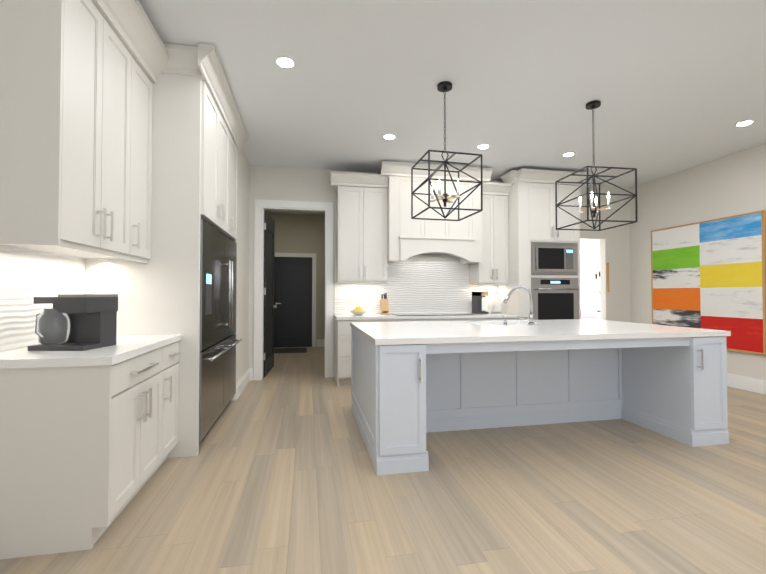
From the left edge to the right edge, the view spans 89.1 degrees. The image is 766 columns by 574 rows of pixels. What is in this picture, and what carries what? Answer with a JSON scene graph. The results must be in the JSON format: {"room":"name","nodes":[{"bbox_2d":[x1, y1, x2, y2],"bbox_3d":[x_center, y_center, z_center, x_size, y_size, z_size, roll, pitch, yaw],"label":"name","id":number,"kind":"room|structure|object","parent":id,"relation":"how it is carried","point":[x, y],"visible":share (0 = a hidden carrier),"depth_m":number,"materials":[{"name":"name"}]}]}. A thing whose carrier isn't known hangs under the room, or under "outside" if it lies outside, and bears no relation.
{"room":"kitchen","nodes":[
{"label":"kitchen","id":0,"kind":"room"},
{"bbox_2d":[0,0,139,255],"bbox_3d":[-1.805,-0.971,2.169,0.448,1.505,0.799,0,-1,-11],"label":"upper cabinet","id":1,"kind":"object","parent":0,"relation":"attached to","point":[123,136],"depth_m":1.92,"materials":[{"name":"white paint"}]},
{"bbox_2d":[64,36,155,259],"bbox_3d":[-1.898,-0.963,2.647,0.448,1.505,0.422,0,-1,-11],"label":"upper cabinet","id":2,"kind":"object","parent":0,"relation":"attached to","point":[145,218],"depth_m":2.78,"materials":[{"name":"white paint"}]},
{"bbox_2d":[152,48,231,235],"bbox_3d":[-1.871,-1.157,3.429,0.798,1.210,1.095,0,-1,-11],"label":"upper cabinet","id":3,"kind":"object","parent":0,"relation":"attached to","point":[192,142],"depth_m":2.95,"materials":[{"name":"white paint"}]},
{"bbox_2d":[235,147,249,399],"bbox_3d":[-2.174,-0.220,4.915,0.778,3.048,1.036,0,-1,-11],"label":"wall","id":4,"kind":"structure","parent":0,"point":[242,320],"depth_m":4.95,"materials":[{"name":"white paint"}]},
{"bbox_2d":[156,120,239,241],"bbox_3d":[-2.008,-1.144,4.134,0.798,1.210,0.589,0,-1,-11],"label":"upper cabinet","id":5,"kind":"object","parent":4,"relation":"attached to","point":[235,135],"depth_m":4.25,"materials":[{"name":"white paint"}]},
{"bbox_2d":[236,368,251,399],"bbox_3d":[-1.780,1.221,4.982,0.030,0.170,1.009,0,-1,-11],"label":"baseboard","id":6,"kind":"structure","parent":4,"relation":"attached to","point":[247,377],"depth_m":4.93,"materials":[{"name":"white wood"}]},
{"bbox_2d":[269,213,324,345],"bbox_3d":[-1.925,-0.150,8.967,1.380,3.049,0.120,0,-1,-11],"label":"wall","id":7,"kind":"structure","parent":0,"point":[299,233],"depth_m":8.97,"materials":[{"name":"beige paint"}]},
{"bbox_2d":[274,257,311,347],"bbox_3d":[-2.051,0.343,8.872,0.854,2.050,0.108,0,-1,-11],"label":"door","id":8,"kind":"structure","parent":7,"relation":"in","point":[293,301],"depth_m":8.88,"materials":[{"name":"grey paint"}]},
{"bbox_2d":[275,253,315,346],"bbox_3d":[-2.049,0.298,8.863,1.040,2.150,0.021,0,-1,-11],"label":"door frame","id":9,"kind":"structure","parent":7,"relation":"attached to","point":[313,255],"depth_m":8.94,"materials":[{"name":"white wood"}]},
{"bbox_2d":[316,339,324,346],"bbox_3d":[-1.381,1.290,8.977,0.301,0.170,0.017,0,-1,-11],"label":"baseboard","id":10,"kind":"structure","parent":7,"relation":"attached to","point":[320,342],"depth_m":8.96,"materials":[{"name":"white wood"}]},
{"bbox_2d":[0,347,765,573],"bbox_3d":[2.384,1.367,5.593,15.000,0.100,15.600,0,-1,-11],"label":"floor","id":11,"kind":"structure","parent":0,"point":[277,475],"depth_m":2.28,"materials":[{"name":"brown wood"}]},
{"bbox_2d":[0,348,167,559],"bbox_3d":[-1.713,0.820,2.190,0.648,0.875,0.766,0,-1,-11],"label":"base cabinet","id":12,"kind":"object","parent":11,"relation":"on","point":[77,445],"depth_m":1.85,"materials":[{"name":"white paint"}]},
{"bbox_2d":[0,332,183,367],"bbox_3d":[-1.731,0.365,2.332,0.663,0.040,1.059,0,-1,-11],"label":"countertop","id":13,"kind":"structure","parent":12,"relation":"on","point":[126,347],"depth_m":1.95,"materials":[{"name":"white stone"}]},
{"bbox_2d":[28,294,117,350],"bbox_3d":[-1.738,0.191,2.183,0.305,0.300,0.286,0,-1,1],"label":"coffee maker","id":14,"kind":"object","parent":13,"relation":"on","point":[75,322],"visible":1,"depth_m":2.14,"materials":[{"name":"grey plastic"}]},
{"bbox_2d":[168,340,183,457],"bbox_3d":[-1.801,0.828,2.643,0.648,0.875,0.405,0,-1,-11],"label":"base cabinet","id":15,"kind":"object","parent":11,"relation":"on","point":[175,351],"depth_m":2.84,"materials":[{"name":"white paint"}]},
{"bbox_2d":[199,219,241,444],"bbox_3d":[-1.842,0.377,3.650,0.778,1.788,1.482,0,-1,-11],"label":"refrigerator","id":16,"kind":"object","parent":11,"relation":"on","point":[219,341],"visible":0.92,"depth_m":3.46,"materials":[{"name":"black metal"}]},
{"bbox_2d":[274,348,306,352],"bbox_3d":[-2.039,1.358,8.323,0.800,0.012,0.650,0,-1,-11],"label":"doormat","id":17,"kind":"object","parent":11,"relation":"on","point":[289,350],"visible":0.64,"depth_m":8.28,"materials":[{"name":"grey fabric"}]},
{"bbox_2d":[334,317,396,386],"bbox_3d":[-0.270,0.877,5.480,0.780,0.875,0.617,0,-1,-11],"label":"base cabinet","id":18,"kind":"object","parent":11,"relation":"on","point":[342,354],"depth_m":5.13,"materials":[{"name":"white paint"}]},
{"bbox_2d":[334,313,516,320],"bbox_3d":[0.613,0.422,5.652,2.599,0.040,0.633,0,-1,-11],"label":"countertop","id":19,"kind":"structure","parent":18,"relation":"on","point":[340,316],"depth_m":5.33,"materials":[{"name":"white stone"}]},
{"bbox_2d":[350,306,366,314],"bbox_3d":[-0.346,0.335,5.506,0.250,0.127,0.250,0,-1,-11],"label":"fruit bowl","id":20,"kind":"object","parent":19,"relation":"on","point":[357,310],"visible":1,"depth_m":5.45,"materials":[{"name":"yellow food"}]},
{"bbox_2d":[380,293,389,314],"bbox_3d":[0.028,0.243,5.677,0.100,0.316,0.229,0,-1,-11],"label":"knife block","id":21,"kind":"object","parent":19,"relation":"on","point":[384,305],"visible":0.98,"depth_m":5.67,"materials":[{"name":"brown wood"}]},
{"bbox_2d":[393,313,472,315],"bbox_3d":[0.707,0.398,5.670,1.090,0.007,0.480,0,-1,-11],"label":"cooktop","id":22,"kind":"object","parent":19,"relation":"in","point":[418,314],"visible":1,"depth_m":5.55,"materials":[{"name":"black glass"}]},
{"bbox_2d":[472,291,488,313],"bbox_3d":[1.484,0.236,5.946,0.180,0.340,0.200,0,-1,-11],"label":"appliance","id":23,"kind":"object","parent":19,"relation":"on","point":[479,302],"visible":1,"depth_m":5.86,"materials":[{"name":"grey plastic"}]},
{"bbox_2d":[492,291,501,313],"bbox_3d":[1.749,0.230,5.998,0.160,0.354,0.160,0,-1,-11],"label":"paper towel","id":24,"kind":"object","parent":19,"relation":"on","point":[496,303],"visible":0.98,"depth_m":5.95,"materials":[{"name":"white paper"}]},
{"bbox_2d":[397,317,444,321],"bbox_3d":[0.421,0.879,5.615,0.752,0.875,0.617,0,-1,-11],"label":"base cabinet","id":25,"kind":"object","parent":11,"relation":"on","point":[438,318],"depth_m":5.37,"materials":[{"name":"white paint"}]},
{"bbox_2d":[445,317,492,320],"bbox_3d":[1.068,0.882,5.741,0.814,0.875,0.617,0,-1,-11],"label":"base cabinet","id":26,"kind":"object","parent":11,"relation":"on","point":[446,318],"depth_m":5.46,"materials":[{"name":"white paint"}]},
{"bbox_2d":[493,317,516,319],"bbox_3d":[1.617,0.883,5.848,0.552,0.875,0.617,0,-1,-11],"label":"base cabinet","id":27,"kind":"object","parent":11,"relation":"on","point":[494,318],"depth_m":5.56,"materials":[{"name":"white paint"}]},
{"bbox_2d":[497,181,529,319],"bbox_3d":[1.973,-0.098,5.923,0.166,2.840,0.638,0,-1,-11],"label":"tall cabinet","id":28,"kind":"object","parent":11,"relation":"on","point":[518,302],"depth_m":5.64,"materials":[{"name":"white paint"}]},
{"bbox_2d":[351,327,730,474],"bbox_3d":[1.247,0.845,3.621,2.922,0.876,1.573,0,-1,-11],"label":"kitchen island","id":29,"kind":"object","parent":11,"relation":"on","point":[413,383],"depth_m":3.41,"materials":[{"name":"white paint"}]},
{"bbox_2d":[350,321,533,342],"bbox_3d":[0.381,0.384,3.483,1.184,0.040,1.550,0,-1,-11],"label":"island countertop","id":30,"kind":"structure","parent":29,"relation":"on","point":[430,331],"depth_m":3.05,"materials":[{"name":"white stone"}]},
{"bbox_2d":[458,320,617,338],"bbox_3d":[1.306,0.387,3.663,0.700,0.040,1.550,0,-1,-11],"label":"island countertop","id":31,"kind":"structure","parent":29,"relation":"on","point":[539,330],"depth_m":3.22,"materials":[{"name":"white stone"}]},
{"bbox_2d":[503,286,534,324],"bbox_3d":[1.351,0.178,3.871,0.274,0.385,0.156,0,-1,-11],"label":"faucet","id":32,"kind":"object","parent":31,"relation":"on","point":[530,318],"visible":1,"depth_m":3.84,"materials":[{"name":"silver metal"}]},
{"bbox_2d":[518,319,729,334],"bbox_3d":[2.168,0.390,3.830,1.056,0.040,1.550,0,-1,-11],"label":"island countertop","id":33,"kind":"structure","parent":29,"relation":"on","point":[590,324],"depth_m":3.51,"materials":[{"name":"white stone"}]},
{"bbox_2d":[529,181,580,318],"bbox_3d":[2.467,-0.096,6.020,0.840,2.840,0.638,0,-1,-11],"label":"tall cabinet","id":34,"kind":"object","parent":11,"relation":"on","point":[542,218],"depth_m":5.72,"materials":[{"name":"white paint"}]},
{"bbox_2d":[531,242,577,274],"bbox_3d":[2.519,-0.414,5.705,0.759,0.481,0.047,0,-1,-11],"label":"microwave","id":35,"kind":"object","parent":34,"relation":"in","point":[553,258],"visible":0.98,"depth_m":5.68,"materials":[{"name":"silver metal"}]},
{"bbox_2d":[531,278,578,319],"bbox_3d":[2.525,0.220,5.666,0.759,0.711,0.105,0,-1,-11],"label":"wall oven","id":36,"kind":"object","parent":34,"relation":"in","point":[555,298],"visible":0.94,"depth_m":5.67,"materials":[{"name":"silver metal"}]},
{"bbox_2d":[581,307,596,318],"bbox_3d":[5.273,0.964,10.043,0.500,0.860,0.500,0,-1,19],"label":"cabinet","id":37,"kind":"object","parent":11,"relation":"on","point":[588,312],"visible":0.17,"depth_m":10.22,"materials":[{"name":"white metal"}]},
{"bbox_2d":[249,165,630,379],"bbox_3d":[0.791,-0.200,6.084,7.050,3.049,0.120,0,-1,-11],"label":"wall","id":38,"kind":"structure","parent":0,"point":[287,183],"depth_m":5.96,"materials":[{"name":"white paint"}]},
{"bbox_2d":[263,211,276,376],"bbox_3d":[-1.769,0.104,6.105,0.104,2.430,0.864,0,-1,-7],"label":"door leaf","id":39,"kind":"structure","parent":38,"relation":"in","point":[269,262],"depth_m":6.00,"materials":[{"name":"grey paint"}]},
{"bbox_2d":[254,199,332,380],"bbox_3d":[-1.288,0.038,5.664,1.110,2.560,0.143,0,-1,-11],"label":"door frame","id":40,"kind":"structure","parent":38,"relation":"attached to","point":[261,205],"depth_m":5.60,"materials":[{"name":"white wood"}]},
{"bbox_2d":[335,185,388,280],"bbox_3d":[-0.314,-0.743,5.627,0.698,1.320,0.367,0,-1,-11],"label":"upper cabinet","id":41,"kind":"object","parent":38,"relation":"attached to","point":[381,235],"depth_m":5.45,"materials":[{"name":"white paint"}]},
{"bbox_2d":[381,173,404,244],"bbox_3d":[0.140,-1.098,5.656,0.202,0.890,0.497,0,-1,-11],"label":"upper cabinet","id":42,"kind":"object","parent":38,"relation":"attached to","point":[394,184],"depth_m":5.42,"materials":[{"name":"white paint"}]},
{"bbox_2d":[401,177,428,244],"bbox_3d":[0.391,-1.097,5.704,0.411,0.890,0.497,0,-1,-11],"label":"upper cabinet","id":43,"kind":"object","parent":38,"relation":"attached to","point":[416,230],"depth_m":5.47,"materials":[{"name":"white paint"}]},
{"bbox_2d":[425,177,452,244],"bbox_3d":[0.718,-1.096,5.768,0.464,0.890,0.497,0,-1,-11],"label":"upper cabinet","id":44,"kind":"object","parent":38,"relation":"attached to","point":[440,231],"depth_m":5.53,"materials":[{"name":"white paint"}]},
{"bbox_2d":[453,177,472,244],"bbox_3d":[1.045,-1.095,5.832,0.411,0.890,0.497,0,-1,-11],"label":"upper cabinet","id":45,"kind":"object","parent":38,"relation":"attached to","point":[463,229],"depth_m":5.60,"materials":[{"name":"white paint"}]},
{"bbox_2d":[461,181,484,248],"bbox_3d":[1.296,-1.094,5.881,0.202,0.890,0.497,0,-1,-11],"label":"upper cabinet","id":46,"kind":"object","parent":38,"relation":"attached to","point":[479,218],"depth_m":5.64,"materials":[{"name":"white paint"}]},
{"bbox_2d":[469,193,508,284],"bbox_3d":[1.625,-0.717,6.004,0.483,1.320,0.367,0,-1,-11],"label":"upper cabinet","id":47,"kind":"object","parent":38,"relation":"attached to","point":[489,262],"depth_m":5.83,"materials":[{"name":"white paint"}]},
{"bbox_2d":[580,238,606,319],"bbox_3d":[3.451,0.254,6.594,0.670,2.160,0.122,0,-1,-11],"label":"trim","id":48,"kind":"structure","parent":38,"relation":"attached to","point":[603,304],"depth_m":6.65,"materials":[{"name":"white"}]},
{"bbox_2d":[606,262,608,291],"bbox_3d":[3.810,-0.166,6.594,0.028,0.500,0.029,0,-1,-11],"label":"trim","id":49,"kind":"structure","parent":38,"relation":"attached to","point":[607,276],"depth_m":6.58,"materials":[{"name":"brown wood"}]},
{"bbox_2d":[139,0,765,214],"bbox_3d":[2.384,-1.783,5.647,15.000,0.100,15.600,0,-1,-11],"label":"ceiling","id":50,"kind":"structure","parent":0,"point":[673,86],"depth_m":3.32,"materials":[{"name":"white paint"}]},
{"bbox_2d":[274,56,295,68],"bbox_3d":[-0.773,-1.774,3.076,0.170,0.007,0.170,0,-1,-11],"label":"recessed light","id":51,"kind":"object","parent":50,"relation":"in","point":[285,62],"visible":1,"depth_m":3.07,"materials":[{"name":"white plastic"}]},
{"bbox_2d":[382,134,396,139],"bbox_3d":[0.074,-1.748,4.534,0.170,0.007,0.170,0,-1,-11],"label":"recessed light","id":52,"kind":"object","parent":50,"relation":"in","point":[389,136],"visible":1,"depth_m":4.53,"materials":[{"name":"white plastic"}]},
{"bbox_2d":[411,81,482,220],"bbox_3d":[0.542,-1.184,3.403,0.487,1.173,0.487,0,-1,-11],"label":"pendant light","id":53,"kind":"object","parent":50,"relation":"hanging from","point":[444,86],"visible":1,"depth_m":3.37,"materials":[{"name":"black metal"}]},
{"bbox_2d":[476,144,489,148],"bbox_3d":[1.248,-1.743,4.834,0.170,0.007,0.170,0,-1,-11],"label":"recessed light","id":54,"kind":"object","parent":50,"relation":"in","point":[483,146],"visible":1,"depth_m":4.82,"materials":[{"name":"white plastic"}]},
{"bbox_2d":[562,152,575,156],"bbox_3d":[2.438,-1.738,5.107,0.170,0.007,0.170,0,-1,-11],"label":"recessed light","id":55,"kind":"object","parent":50,"relation":"in","point":[568,154],"visible":1,"depth_m":5.09,"materials":[{"name":"white plastic"}]},
{"bbox_2d":[555,100,637,230],"bbox_3d":[2.021,-1.159,3.732,0.516,1.213,0.516,0,-1,-11],"label":"pendant light","id":56,"kind":"object","parent":50,"relation":"hanging from","point":[592,105],"visible":1,"depth_m":3.70,"materials":[{"name":"black metal"}]},
{"bbox_2d":[734,120,755,126],"bbox_3d":[3.883,-1.754,4.176,0.170,0.007,0.170,0,-1,-11],"label":"recessed light","id":57,"kind":"object","parent":50,"relation":"in","point":[744,123],"visible":1,"depth_m":4.17,"materials":[{"name":"white plastic"}]},
{"bbox_2d":[580,240,600,319],"bbox_3d":[4.585,-0.086,12.629,7.040,3.049,0.120,0,-1,-11],"label":"wall","id":58,"kind":"structure","parent":0,"point":[594,245],"depth_m":13.06,"materials":[{"name":"white paint"}]},
{"bbox_2d":[580,249,593,306],"bbox_3d":[6.120,-0.058,12.851,1.900,2.400,0.010,0,-1,-11],"label":"window glow in the room","id":59,"kind":"structure","parent":58,"relation":"attached to","point":[587,278],"depth_m":12.98,"materials":[{"name":"white"}]},
{"bbox_2d":[630,143,765,379],"bbox_3d":[5.122,-0.260,2.598,0.120,3.049,8.620,0,-1,-11],"label":"wall","id":60,"kind":"structure","parent":0,"point":[734,184],"depth_m":5.57,"materials":[{"name":"white paint"}]},
{"bbox_2d":[651,210,765,354],"bbox_3d":[4.475,-0.041,5.469,0.047,1.750,1.570,0,-1,-11],"label":"painting","id":61,"kind":"object","parent":60,"relation":"attached to","point":[709,274],"visible":0.83,"depth_m":5.25,"materials":[{"name":"multicoloured paint"}]},
{"bbox_2d":[727,373,765,394],"bbox_3d":[5.065,1.178,2.500,0.018,0.170,8.499,0,-1,-11],"label":"baseboard","id":62,"kind":"structure","parent":60,"relation":"attached to","point":[747,383],"depth_m":4.91,"materials":[{"name":"white wood"}]}
]}

